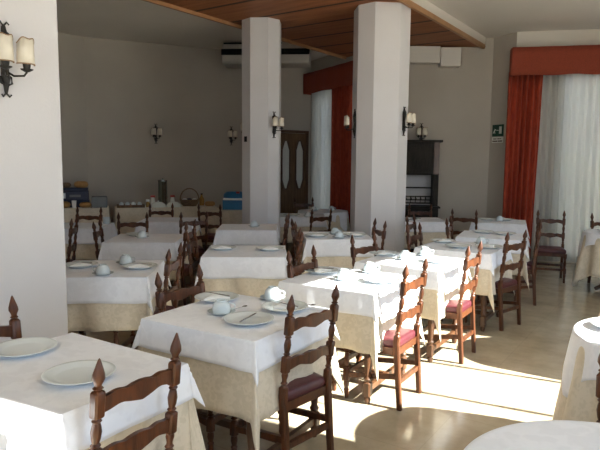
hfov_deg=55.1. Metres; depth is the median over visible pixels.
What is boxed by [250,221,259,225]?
coffee cup
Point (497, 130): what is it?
exit sign
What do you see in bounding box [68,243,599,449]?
floor
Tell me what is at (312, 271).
plate
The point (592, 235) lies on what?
tablecloth
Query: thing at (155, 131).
wall sconce
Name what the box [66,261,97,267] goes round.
plate
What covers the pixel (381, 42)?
column
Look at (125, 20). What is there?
ceiling
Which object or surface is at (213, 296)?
napkin
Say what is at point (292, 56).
air conditioner
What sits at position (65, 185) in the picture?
bread bag
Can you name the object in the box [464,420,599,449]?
tablecloth
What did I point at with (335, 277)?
saucer
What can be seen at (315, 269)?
napkin
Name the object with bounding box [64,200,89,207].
cardboard box
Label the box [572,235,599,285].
undercloth
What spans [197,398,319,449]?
dining table
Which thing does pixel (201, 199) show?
juice bottle
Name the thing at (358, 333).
undercloth
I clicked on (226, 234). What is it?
tablecloth
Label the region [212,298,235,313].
coffee cup
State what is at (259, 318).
plate
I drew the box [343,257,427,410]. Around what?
chair
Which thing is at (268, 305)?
plate
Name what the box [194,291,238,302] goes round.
plate
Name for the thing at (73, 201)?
paper cup
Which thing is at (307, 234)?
plate
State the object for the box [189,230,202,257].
undercloth
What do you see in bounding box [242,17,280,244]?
column
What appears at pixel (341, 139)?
curtain
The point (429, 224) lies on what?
tablecloth
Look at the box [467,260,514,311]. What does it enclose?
undercloth
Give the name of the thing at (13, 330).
chair
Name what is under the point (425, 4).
beam
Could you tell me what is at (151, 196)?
jar
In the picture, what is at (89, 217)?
chair
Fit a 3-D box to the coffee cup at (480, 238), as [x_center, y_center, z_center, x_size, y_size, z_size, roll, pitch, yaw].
[1.983,0.165,6.266,0.104,0.074,0.118,-5,8,-42]
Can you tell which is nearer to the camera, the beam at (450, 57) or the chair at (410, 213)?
the chair at (410, 213)
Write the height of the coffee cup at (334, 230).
0.074 m
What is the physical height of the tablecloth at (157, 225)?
0.267 m
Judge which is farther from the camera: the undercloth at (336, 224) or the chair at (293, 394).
the undercloth at (336, 224)
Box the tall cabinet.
[404,140,442,252]
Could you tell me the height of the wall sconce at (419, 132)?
0.389 m
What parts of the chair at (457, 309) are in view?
seat frame, seat, post, post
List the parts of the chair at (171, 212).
post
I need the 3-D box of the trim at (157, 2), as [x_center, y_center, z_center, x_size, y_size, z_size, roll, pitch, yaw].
[-2.324,-2.811,6.732,0.045,0.070,11.029,5,7,35]
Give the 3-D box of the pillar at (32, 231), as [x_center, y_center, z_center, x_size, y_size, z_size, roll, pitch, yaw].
[-2.014,-0.674,3.409,0.500,3.880,1.000,5,7,34]
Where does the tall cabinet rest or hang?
on the floor
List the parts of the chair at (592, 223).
post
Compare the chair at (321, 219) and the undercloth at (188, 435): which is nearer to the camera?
the undercloth at (188, 435)
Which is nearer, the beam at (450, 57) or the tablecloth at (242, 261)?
the tablecloth at (242, 261)
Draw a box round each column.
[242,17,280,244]
[350,2,410,251]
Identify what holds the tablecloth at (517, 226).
on the undercloth
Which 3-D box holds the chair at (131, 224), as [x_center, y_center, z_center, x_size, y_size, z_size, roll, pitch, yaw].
[-2.134,0.351,7.347,0.426,1.000,0.463,-1,6,-14]
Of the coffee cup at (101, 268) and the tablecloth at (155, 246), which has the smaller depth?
the coffee cup at (101, 268)
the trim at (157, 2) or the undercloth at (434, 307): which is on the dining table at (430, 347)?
the undercloth at (434, 307)
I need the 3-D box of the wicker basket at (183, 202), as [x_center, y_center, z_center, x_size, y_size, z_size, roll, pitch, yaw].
[-2.014,-0.511,10.482,0.370,0.330,0.278,-2,6,-20]
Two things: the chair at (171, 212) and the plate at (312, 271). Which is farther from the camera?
the chair at (171, 212)
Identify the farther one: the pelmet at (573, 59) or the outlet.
the outlet
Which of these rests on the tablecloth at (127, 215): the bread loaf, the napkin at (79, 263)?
the bread loaf
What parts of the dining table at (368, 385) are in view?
leg, leg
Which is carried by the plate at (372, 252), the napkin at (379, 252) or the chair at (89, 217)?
the napkin at (379, 252)
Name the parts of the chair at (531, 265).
seat, post, post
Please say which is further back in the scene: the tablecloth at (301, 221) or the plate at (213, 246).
the tablecloth at (301, 221)
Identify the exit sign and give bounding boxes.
[492,124,503,142]
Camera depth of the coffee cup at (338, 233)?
6.65 m
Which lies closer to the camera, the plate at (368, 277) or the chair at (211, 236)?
the plate at (368, 277)
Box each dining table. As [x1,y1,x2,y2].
[78,331,137,348]
[168,278,181,304]
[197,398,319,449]
[339,351,406,404]
[421,294,498,331]
[424,319,457,362]
[507,275,521,300]
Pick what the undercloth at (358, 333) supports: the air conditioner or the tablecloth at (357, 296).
the tablecloth at (357, 296)
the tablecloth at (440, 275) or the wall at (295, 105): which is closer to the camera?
the tablecloth at (440, 275)
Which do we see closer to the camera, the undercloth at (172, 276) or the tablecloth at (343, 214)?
the undercloth at (172, 276)
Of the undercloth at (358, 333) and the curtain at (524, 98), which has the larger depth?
the curtain at (524, 98)
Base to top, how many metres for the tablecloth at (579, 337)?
0.340 m
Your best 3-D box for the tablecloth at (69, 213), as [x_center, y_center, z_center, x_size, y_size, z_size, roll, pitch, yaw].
[-3.810,-0.006,9.982,1.066,0.600,0.559,-2,6,-20]
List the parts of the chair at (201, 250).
post, seat, post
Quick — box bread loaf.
[204,201,214,205]
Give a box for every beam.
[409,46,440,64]
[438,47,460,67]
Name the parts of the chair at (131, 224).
post, post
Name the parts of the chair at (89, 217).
post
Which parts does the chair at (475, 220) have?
post, post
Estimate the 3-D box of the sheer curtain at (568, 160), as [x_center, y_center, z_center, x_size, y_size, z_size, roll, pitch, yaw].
[4.829,-0.947,9.586,1.722,3.170,0.058,2,6,12]
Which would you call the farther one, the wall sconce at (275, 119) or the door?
the door
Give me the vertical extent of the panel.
0.012 m
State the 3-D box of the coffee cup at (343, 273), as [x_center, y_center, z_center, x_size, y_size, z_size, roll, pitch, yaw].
[0.331,0.363,4.277,0.104,0.074,0.118,-5,8,-42]
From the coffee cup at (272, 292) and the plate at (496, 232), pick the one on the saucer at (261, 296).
the coffee cup at (272, 292)
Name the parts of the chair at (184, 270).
post, seat, post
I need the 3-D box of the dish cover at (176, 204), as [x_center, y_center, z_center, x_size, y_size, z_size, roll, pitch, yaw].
[-2.259,-0.386,10.288,0.270,0.118,0.270,1,6,0]
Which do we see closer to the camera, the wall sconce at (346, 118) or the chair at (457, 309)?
the chair at (457, 309)
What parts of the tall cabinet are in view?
door, panel, door, raised panel, cornice, post, post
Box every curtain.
[310,89,331,208]
[330,85,352,223]
[502,72,542,256]
[530,74,599,261]
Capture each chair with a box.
[0,296,21,338]
[66,216,78,262]
[75,206,102,221]
[89,333,180,449]
[92,218,103,259]
[113,242,182,349]
[117,212,148,234]
[149,203,173,216]
[155,264,228,449]
[179,211,207,271]
[180,219,196,305]
[185,227,199,303]
[197,203,221,257]
[230,284,338,449]
[282,213,289,247]
[286,245,361,390]
[290,219,302,274]
[292,208,331,265]
[294,197,313,212]
[294,228,303,276]
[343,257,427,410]
[350,232,377,268]
[371,218,386,249]
[405,214,417,246]
[406,222,442,320]
[408,203,431,251]
[413,241,482,364]
[445,215,479,299]
[451,208,477,234]
[464,230,526,330]
[521,219,541,305]
[535,210,566,282]
[587,213,599,282]
[596,354,599,422]
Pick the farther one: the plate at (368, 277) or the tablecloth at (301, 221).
the tablecloth at (301, 221)
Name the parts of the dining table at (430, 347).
leg, leg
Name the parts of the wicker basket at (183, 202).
handle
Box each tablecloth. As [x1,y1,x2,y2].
[0,333,204,449]
[64,206,110,222]
[64,223,116,245]
[66,260,170,313]
[98,234,186,260]
[113,205,216,235]
[132,294,339,385]
[134,217,201,233]
[194,245,287,285]
[207,208,241,244]
[213,224,280,244]
[277,266,418,325]
[280,213,327,228]
[298,209,348,230]
[302,231,373,261]
[353,252,471,297]
[405,217,449,231]
[413,241,512,275]
[455,230,530,258]
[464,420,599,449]
[469,218,529,238]
[562,317,599,397]
[578,229,599,255]
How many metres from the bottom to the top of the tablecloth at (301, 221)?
0.202 m
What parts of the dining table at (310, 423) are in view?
leg, leg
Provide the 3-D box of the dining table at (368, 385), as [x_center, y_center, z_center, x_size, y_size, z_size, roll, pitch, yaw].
[0.368,0.802,4.380,0.732,0.781,0.732,4,7,32]
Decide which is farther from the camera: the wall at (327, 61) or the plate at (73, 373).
the wall at (327, 61)
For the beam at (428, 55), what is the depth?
10.02 m
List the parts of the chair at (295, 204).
post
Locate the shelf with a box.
[406,187,431,188]
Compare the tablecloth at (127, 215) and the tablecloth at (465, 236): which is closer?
the tablecloth at (465, 236)
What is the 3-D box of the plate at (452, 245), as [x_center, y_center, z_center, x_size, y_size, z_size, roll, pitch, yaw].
[1.658,0.221,6.026,0.278,0.024,0.278,1,6,0]
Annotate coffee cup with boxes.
[92,264,109,273]
[119,254,134,262]
[135,230,146,236]
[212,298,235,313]
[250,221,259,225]
[264,286,284,298]
[331,227,341,233]
[335,231,345,236]
[337,268,354,278]
[363,262,379,271]
[399,250,413,258]
[420,247,433,254]
[476,236,488,242]
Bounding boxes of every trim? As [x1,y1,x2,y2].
[142,0,345,59]
[397,0,484,48]
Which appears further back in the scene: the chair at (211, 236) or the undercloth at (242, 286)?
the chair at (211, 236)
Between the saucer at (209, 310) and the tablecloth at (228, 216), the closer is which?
the saucer at (209, 310)
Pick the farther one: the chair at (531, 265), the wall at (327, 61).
the wall at (327, 61)
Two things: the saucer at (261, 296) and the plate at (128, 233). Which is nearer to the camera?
the saucer at (261, 296)
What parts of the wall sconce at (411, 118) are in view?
plate, lamp shade, lamp shade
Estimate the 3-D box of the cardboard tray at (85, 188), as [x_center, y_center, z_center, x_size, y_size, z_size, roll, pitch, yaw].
[-3.909,-0.618,9.910,0.480,0.045,0.240,-2,6,-20]
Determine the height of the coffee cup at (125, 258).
0.074 m
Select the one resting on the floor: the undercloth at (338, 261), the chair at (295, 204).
the chair at (295, 204)
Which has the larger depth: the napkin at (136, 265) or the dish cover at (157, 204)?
the dish cover at (157, 204)
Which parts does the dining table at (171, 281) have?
leg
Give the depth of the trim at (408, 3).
8.28 m
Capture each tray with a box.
[63,187,87,190]
[116,204,144,207]
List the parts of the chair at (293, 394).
leg, leg, post, seat, seat frame, post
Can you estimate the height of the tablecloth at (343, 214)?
0.340 m
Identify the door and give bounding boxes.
[280,130,308,212]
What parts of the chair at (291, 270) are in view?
post, post, leg, leg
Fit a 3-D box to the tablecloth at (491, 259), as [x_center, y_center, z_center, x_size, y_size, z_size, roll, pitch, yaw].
[1.727,0.328,6.118,0.876,0.202,0.878,4,7,32]
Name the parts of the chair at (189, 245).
post, post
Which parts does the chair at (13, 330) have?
post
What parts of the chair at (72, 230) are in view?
post, post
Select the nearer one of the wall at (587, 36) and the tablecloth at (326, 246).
the tablecloth at (326, 246)
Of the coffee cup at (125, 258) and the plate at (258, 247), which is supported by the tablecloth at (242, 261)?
the plate at (258, 247)
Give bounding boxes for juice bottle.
[199,193,203,205]
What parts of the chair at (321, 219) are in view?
post, post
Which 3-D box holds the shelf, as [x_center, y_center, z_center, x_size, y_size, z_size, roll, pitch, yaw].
[1.857,-0.665,10.181,0.920,0.020,0.190,1,6,5]
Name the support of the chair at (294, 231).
on the floor
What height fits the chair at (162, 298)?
1.000 m
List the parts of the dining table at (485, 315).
leg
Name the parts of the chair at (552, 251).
post, seat frame, seat, post, leg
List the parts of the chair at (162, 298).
post, post, leg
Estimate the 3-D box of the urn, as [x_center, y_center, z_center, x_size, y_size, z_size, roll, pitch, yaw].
[-2.488,-0.594,10.404,0.180,0.503,0.191,6,8,41]
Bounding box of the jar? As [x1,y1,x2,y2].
[150,195,154,203]
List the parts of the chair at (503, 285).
post, seat, seat frame, post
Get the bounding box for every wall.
[58,32,88,189]
[84,37,241,244]
[281,61,311,208]
[310,55,352,193]
[407,38,493,239]
[486,32,516,217]
[517,29,599,262]
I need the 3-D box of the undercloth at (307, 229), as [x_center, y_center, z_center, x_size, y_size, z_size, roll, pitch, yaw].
[0.019,0.122,9.627,0.926,0.560,0.925,1,6,0]
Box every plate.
[0,337,56,357]
[41,360,115,385]
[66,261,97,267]
[122,262,157,269]
[125,232,148,235]
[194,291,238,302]
[209,245,235,250]
[223,311,273,325]
[256,246,283,250]
[261,300,307,312]
[304,266,337,273]
[305,233,327,236]
[344,233,366,236]
[362,275,399,283]
[369,250,397,255]
[421,257,452,262]
[431,238,455,242]
[445,243,471,247]
[471,230,493,233]
[475,244,502,248]
[478,218,495,219]
[493,231,515,234]
[590,318,599,326]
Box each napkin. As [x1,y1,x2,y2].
[71,262,90,266]
[128,264,148,267]
[204,294,229,299]
[215,246,230,248]
[273,302,296,308]
[314,268,331,271]
[378,251,392,253]
[428,258,442,261]
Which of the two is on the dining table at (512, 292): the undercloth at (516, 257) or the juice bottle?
the undercloth at (516, 257)
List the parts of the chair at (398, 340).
leg, seat frame, seat, post, post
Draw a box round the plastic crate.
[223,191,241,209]
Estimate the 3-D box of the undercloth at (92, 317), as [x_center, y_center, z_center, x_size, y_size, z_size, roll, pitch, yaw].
[-1.566,0.634,4.705,0.926,0.560,0.925,0,6,-4]
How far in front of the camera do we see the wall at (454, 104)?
10.32 m
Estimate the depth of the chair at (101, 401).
2.09 m
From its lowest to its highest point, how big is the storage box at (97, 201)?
0.190 m
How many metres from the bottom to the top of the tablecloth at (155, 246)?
0.267 m
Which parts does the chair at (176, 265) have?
leg, leg, seat, post, post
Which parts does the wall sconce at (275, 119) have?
plate, lamp shade, lamp shade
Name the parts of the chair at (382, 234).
post, post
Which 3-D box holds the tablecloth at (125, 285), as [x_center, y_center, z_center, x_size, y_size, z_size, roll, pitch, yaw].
[-1.565,0.483,4.690,0.885,0.267,0.885,0,6,-4]
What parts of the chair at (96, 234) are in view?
post, post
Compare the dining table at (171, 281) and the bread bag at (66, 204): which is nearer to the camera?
the dining table at (171, 281)
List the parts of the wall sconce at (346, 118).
plate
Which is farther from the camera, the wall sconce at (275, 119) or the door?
the door
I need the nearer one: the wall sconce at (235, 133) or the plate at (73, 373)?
the plate at (73, 373)
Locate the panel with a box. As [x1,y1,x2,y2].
[159,0,485,57]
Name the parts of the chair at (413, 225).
post, post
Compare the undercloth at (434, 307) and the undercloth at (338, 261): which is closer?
the undercloth at (434, 307)
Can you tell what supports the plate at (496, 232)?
on the tablecloth at (465, 236)
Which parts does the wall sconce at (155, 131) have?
lamp shade, plate, lamp shade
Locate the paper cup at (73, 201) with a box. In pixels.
[72,200,75,207]
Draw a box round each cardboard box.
[63,190,88,199]
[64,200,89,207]
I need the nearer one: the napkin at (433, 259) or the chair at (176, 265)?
the chair at (176, 265)
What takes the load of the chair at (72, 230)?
on the floor
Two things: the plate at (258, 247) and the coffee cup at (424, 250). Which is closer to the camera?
the coffee cup at (424, 250)
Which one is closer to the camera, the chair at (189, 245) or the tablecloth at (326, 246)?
the chair at (189, 245)
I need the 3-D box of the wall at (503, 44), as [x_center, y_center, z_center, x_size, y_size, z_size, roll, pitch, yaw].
[3.600,-1.343,10.133,0.200,3.880,0.510,-3,7,-28]
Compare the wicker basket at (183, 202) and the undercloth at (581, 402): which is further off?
the wicker basket at (183, 202)
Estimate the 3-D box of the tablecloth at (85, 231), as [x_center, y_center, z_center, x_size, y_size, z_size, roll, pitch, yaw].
[-3.002,0.140,7.782,0.885,0.267,0.885,0,6,-4]
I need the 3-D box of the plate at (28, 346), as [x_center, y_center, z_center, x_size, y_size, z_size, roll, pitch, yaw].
[-1.250,0.560,2.606,0.278,0.024,0.278,1,6,0]
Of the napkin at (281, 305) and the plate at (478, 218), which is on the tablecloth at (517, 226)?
the plate at (478, 218)
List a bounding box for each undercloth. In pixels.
[65,244,100,259]
[67,286,171,331]
[85,398,205,449]
[138,336,344,449]
[164,256,188,287]
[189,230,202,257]
[195,278,284,301]
[280,227,325,242]
[300,251,370,273]
[326,215,349,231]
[333,296,424,381]
[404,232,450,248]
[417,277,469,342]
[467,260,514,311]
[510,250,530,287]
[552,346,597,421]
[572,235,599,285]
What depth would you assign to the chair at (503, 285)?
5.84 m
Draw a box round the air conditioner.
[221,42,310,67]
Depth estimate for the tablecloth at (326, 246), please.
6.57 m
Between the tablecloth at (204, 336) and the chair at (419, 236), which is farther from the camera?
the chair at (419, 236)
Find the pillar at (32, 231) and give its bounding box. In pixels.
[0,0,67,342]
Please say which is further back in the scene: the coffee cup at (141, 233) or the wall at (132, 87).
the wall at (132, 87)
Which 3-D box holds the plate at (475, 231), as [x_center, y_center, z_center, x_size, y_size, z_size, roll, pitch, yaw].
[2.329,0.087,7.329,0.278,0.024,0.278,1,6,0]
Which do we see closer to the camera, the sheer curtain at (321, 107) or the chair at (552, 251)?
the chair at (552, 251)
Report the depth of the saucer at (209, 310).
3.26 m
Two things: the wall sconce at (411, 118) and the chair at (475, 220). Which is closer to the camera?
the wall sconce at (411, 118)
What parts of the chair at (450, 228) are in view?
post, post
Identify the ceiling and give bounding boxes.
[57,0,599,60]
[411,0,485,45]
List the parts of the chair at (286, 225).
post, post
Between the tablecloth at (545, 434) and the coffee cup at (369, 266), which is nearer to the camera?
the tablecloth at (545, 434)
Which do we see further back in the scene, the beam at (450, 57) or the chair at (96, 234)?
the beam at (450, 57)
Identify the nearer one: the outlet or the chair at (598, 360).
the chair at (598, 360)
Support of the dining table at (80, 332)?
on the floor
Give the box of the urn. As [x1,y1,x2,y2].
[158,178,167,204]
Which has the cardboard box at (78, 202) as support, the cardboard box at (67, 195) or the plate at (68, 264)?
the cardboard box at (67, 195)
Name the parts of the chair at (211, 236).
post, seat frame, seat, post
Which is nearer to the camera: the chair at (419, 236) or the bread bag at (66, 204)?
the chair at (419, 236)
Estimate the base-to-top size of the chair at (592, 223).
1.000 m
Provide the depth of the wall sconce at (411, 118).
7.60 m
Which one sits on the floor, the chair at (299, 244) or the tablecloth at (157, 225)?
the chair at (299, 244)
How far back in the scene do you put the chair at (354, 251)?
5.42 m
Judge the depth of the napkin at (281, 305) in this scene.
3.38 m
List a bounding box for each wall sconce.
[0,21,35,97]
[151,124,161,143]
[228,126,237,145]
[272,112,283,137]
[344,109,355,137]
[402,107,415,135]
[416,123,427,139]
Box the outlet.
[221,48,309,54]
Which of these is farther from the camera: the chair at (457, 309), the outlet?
the outlet
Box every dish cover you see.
[151,200,165,207]
[166,200,180,206]
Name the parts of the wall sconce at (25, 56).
plate, lamp shade, arm, lamp shade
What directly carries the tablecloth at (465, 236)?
on the undercloth at (516, 257)
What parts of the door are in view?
pane moulding, pane, pane moulding, pane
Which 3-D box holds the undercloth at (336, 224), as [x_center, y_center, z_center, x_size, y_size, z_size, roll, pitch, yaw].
[0.428,0.100,10.634,1.123,0.722,1.106,0,6,-6]
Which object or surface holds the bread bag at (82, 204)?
on the tablecloth at (69, 213)
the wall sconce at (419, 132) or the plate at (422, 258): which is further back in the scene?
the wall sconce at (419, 132)
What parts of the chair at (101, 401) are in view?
post, post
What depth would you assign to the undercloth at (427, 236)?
8.67 m
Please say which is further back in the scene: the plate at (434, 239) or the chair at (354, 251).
the plate at (434, 239)
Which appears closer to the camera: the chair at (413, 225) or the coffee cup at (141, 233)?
the coffee cup at (141, 233)
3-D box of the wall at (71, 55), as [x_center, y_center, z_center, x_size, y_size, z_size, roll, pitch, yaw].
[-5.525,-1.284,8.808,0.200,3.880,4.776,6,8,40]
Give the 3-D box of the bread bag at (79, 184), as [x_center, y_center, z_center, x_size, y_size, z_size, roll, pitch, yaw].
[-3.786,-0.702,9.946,0.240,0.112,0.150,-2,6,-20]
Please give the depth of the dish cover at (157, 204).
10.11 m
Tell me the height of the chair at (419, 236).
1.000 m
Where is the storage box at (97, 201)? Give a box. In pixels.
[91,196,107,207]
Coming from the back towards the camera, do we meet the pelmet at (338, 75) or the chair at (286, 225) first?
the pelmet at (338, 75)
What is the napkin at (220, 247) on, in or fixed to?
on the plate at (213, 246)
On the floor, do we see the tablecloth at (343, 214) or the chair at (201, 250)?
the chair at (201, 250)
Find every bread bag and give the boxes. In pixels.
[63,183,70,187]
[64,201,70,207]
[74,181,87,187]
[79,202,90,207]
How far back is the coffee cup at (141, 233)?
6.52 m
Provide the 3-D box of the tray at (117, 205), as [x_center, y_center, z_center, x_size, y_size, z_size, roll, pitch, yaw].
[-2.966,-0.334,10.068,0.462,0.050,0.244,-2,6,-20]
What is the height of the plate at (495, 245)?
0.024 m
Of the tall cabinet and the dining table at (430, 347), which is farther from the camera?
the tall cabinet
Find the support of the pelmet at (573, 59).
attached to the wall at (587, 36)
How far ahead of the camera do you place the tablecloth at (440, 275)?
4.93 m
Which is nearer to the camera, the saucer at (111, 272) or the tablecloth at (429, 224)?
the saucer at (111, 272)
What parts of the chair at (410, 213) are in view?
post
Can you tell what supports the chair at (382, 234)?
on the floor
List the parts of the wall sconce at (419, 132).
lamp shade, lamp shade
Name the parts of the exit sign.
text plate, sign panel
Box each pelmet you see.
[303,61,352,94]
[509,45,599,76]
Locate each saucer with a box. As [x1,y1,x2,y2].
[92,271,113,275]
[207,308,234,315]
[260,294,284,300]
[333,276,354,280]
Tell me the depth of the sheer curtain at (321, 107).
12.20 m
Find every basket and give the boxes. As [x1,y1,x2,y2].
[179,188,198,205]
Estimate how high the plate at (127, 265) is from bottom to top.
0.024 m
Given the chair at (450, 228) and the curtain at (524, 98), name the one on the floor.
the chair at (450, 228)
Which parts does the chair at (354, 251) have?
post, post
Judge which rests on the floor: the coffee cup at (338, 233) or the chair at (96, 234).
the chair at (96, 234)
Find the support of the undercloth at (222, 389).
on the dining table at (310, 423)
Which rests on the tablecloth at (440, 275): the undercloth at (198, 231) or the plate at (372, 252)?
the plate at (372, 252)
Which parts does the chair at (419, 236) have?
post, post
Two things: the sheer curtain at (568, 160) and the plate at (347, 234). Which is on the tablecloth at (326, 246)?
the plate at (347, 234)
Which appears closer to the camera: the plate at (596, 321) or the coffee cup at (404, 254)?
the plate at (596, 321)
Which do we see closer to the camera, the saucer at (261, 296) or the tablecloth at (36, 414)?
the tablecloth at (36, 414)
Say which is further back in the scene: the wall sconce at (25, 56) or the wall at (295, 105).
the wall at (295, 105)
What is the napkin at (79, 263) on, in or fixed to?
on the plate at (68, 264)
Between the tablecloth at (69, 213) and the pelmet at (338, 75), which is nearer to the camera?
the tablecloth at (69, 213)
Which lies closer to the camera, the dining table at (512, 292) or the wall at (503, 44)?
the dining table at (512, 292)
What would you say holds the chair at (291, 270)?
on the floor
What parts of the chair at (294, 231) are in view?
post, post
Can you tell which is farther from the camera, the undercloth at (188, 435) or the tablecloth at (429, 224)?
the tablecloth at (429, 224)
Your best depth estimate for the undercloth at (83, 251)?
7.42 m
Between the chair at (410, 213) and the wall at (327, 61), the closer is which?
the chair at (410, 213)
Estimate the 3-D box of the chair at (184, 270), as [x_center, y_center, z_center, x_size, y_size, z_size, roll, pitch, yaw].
[-1.452,0.440,6.578,0.463,1.000,0.426,1,6,5]
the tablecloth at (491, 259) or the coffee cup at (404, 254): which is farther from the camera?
the tablecloth at (491, 259)
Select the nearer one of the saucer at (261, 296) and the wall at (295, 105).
the saucer at (261, 296)

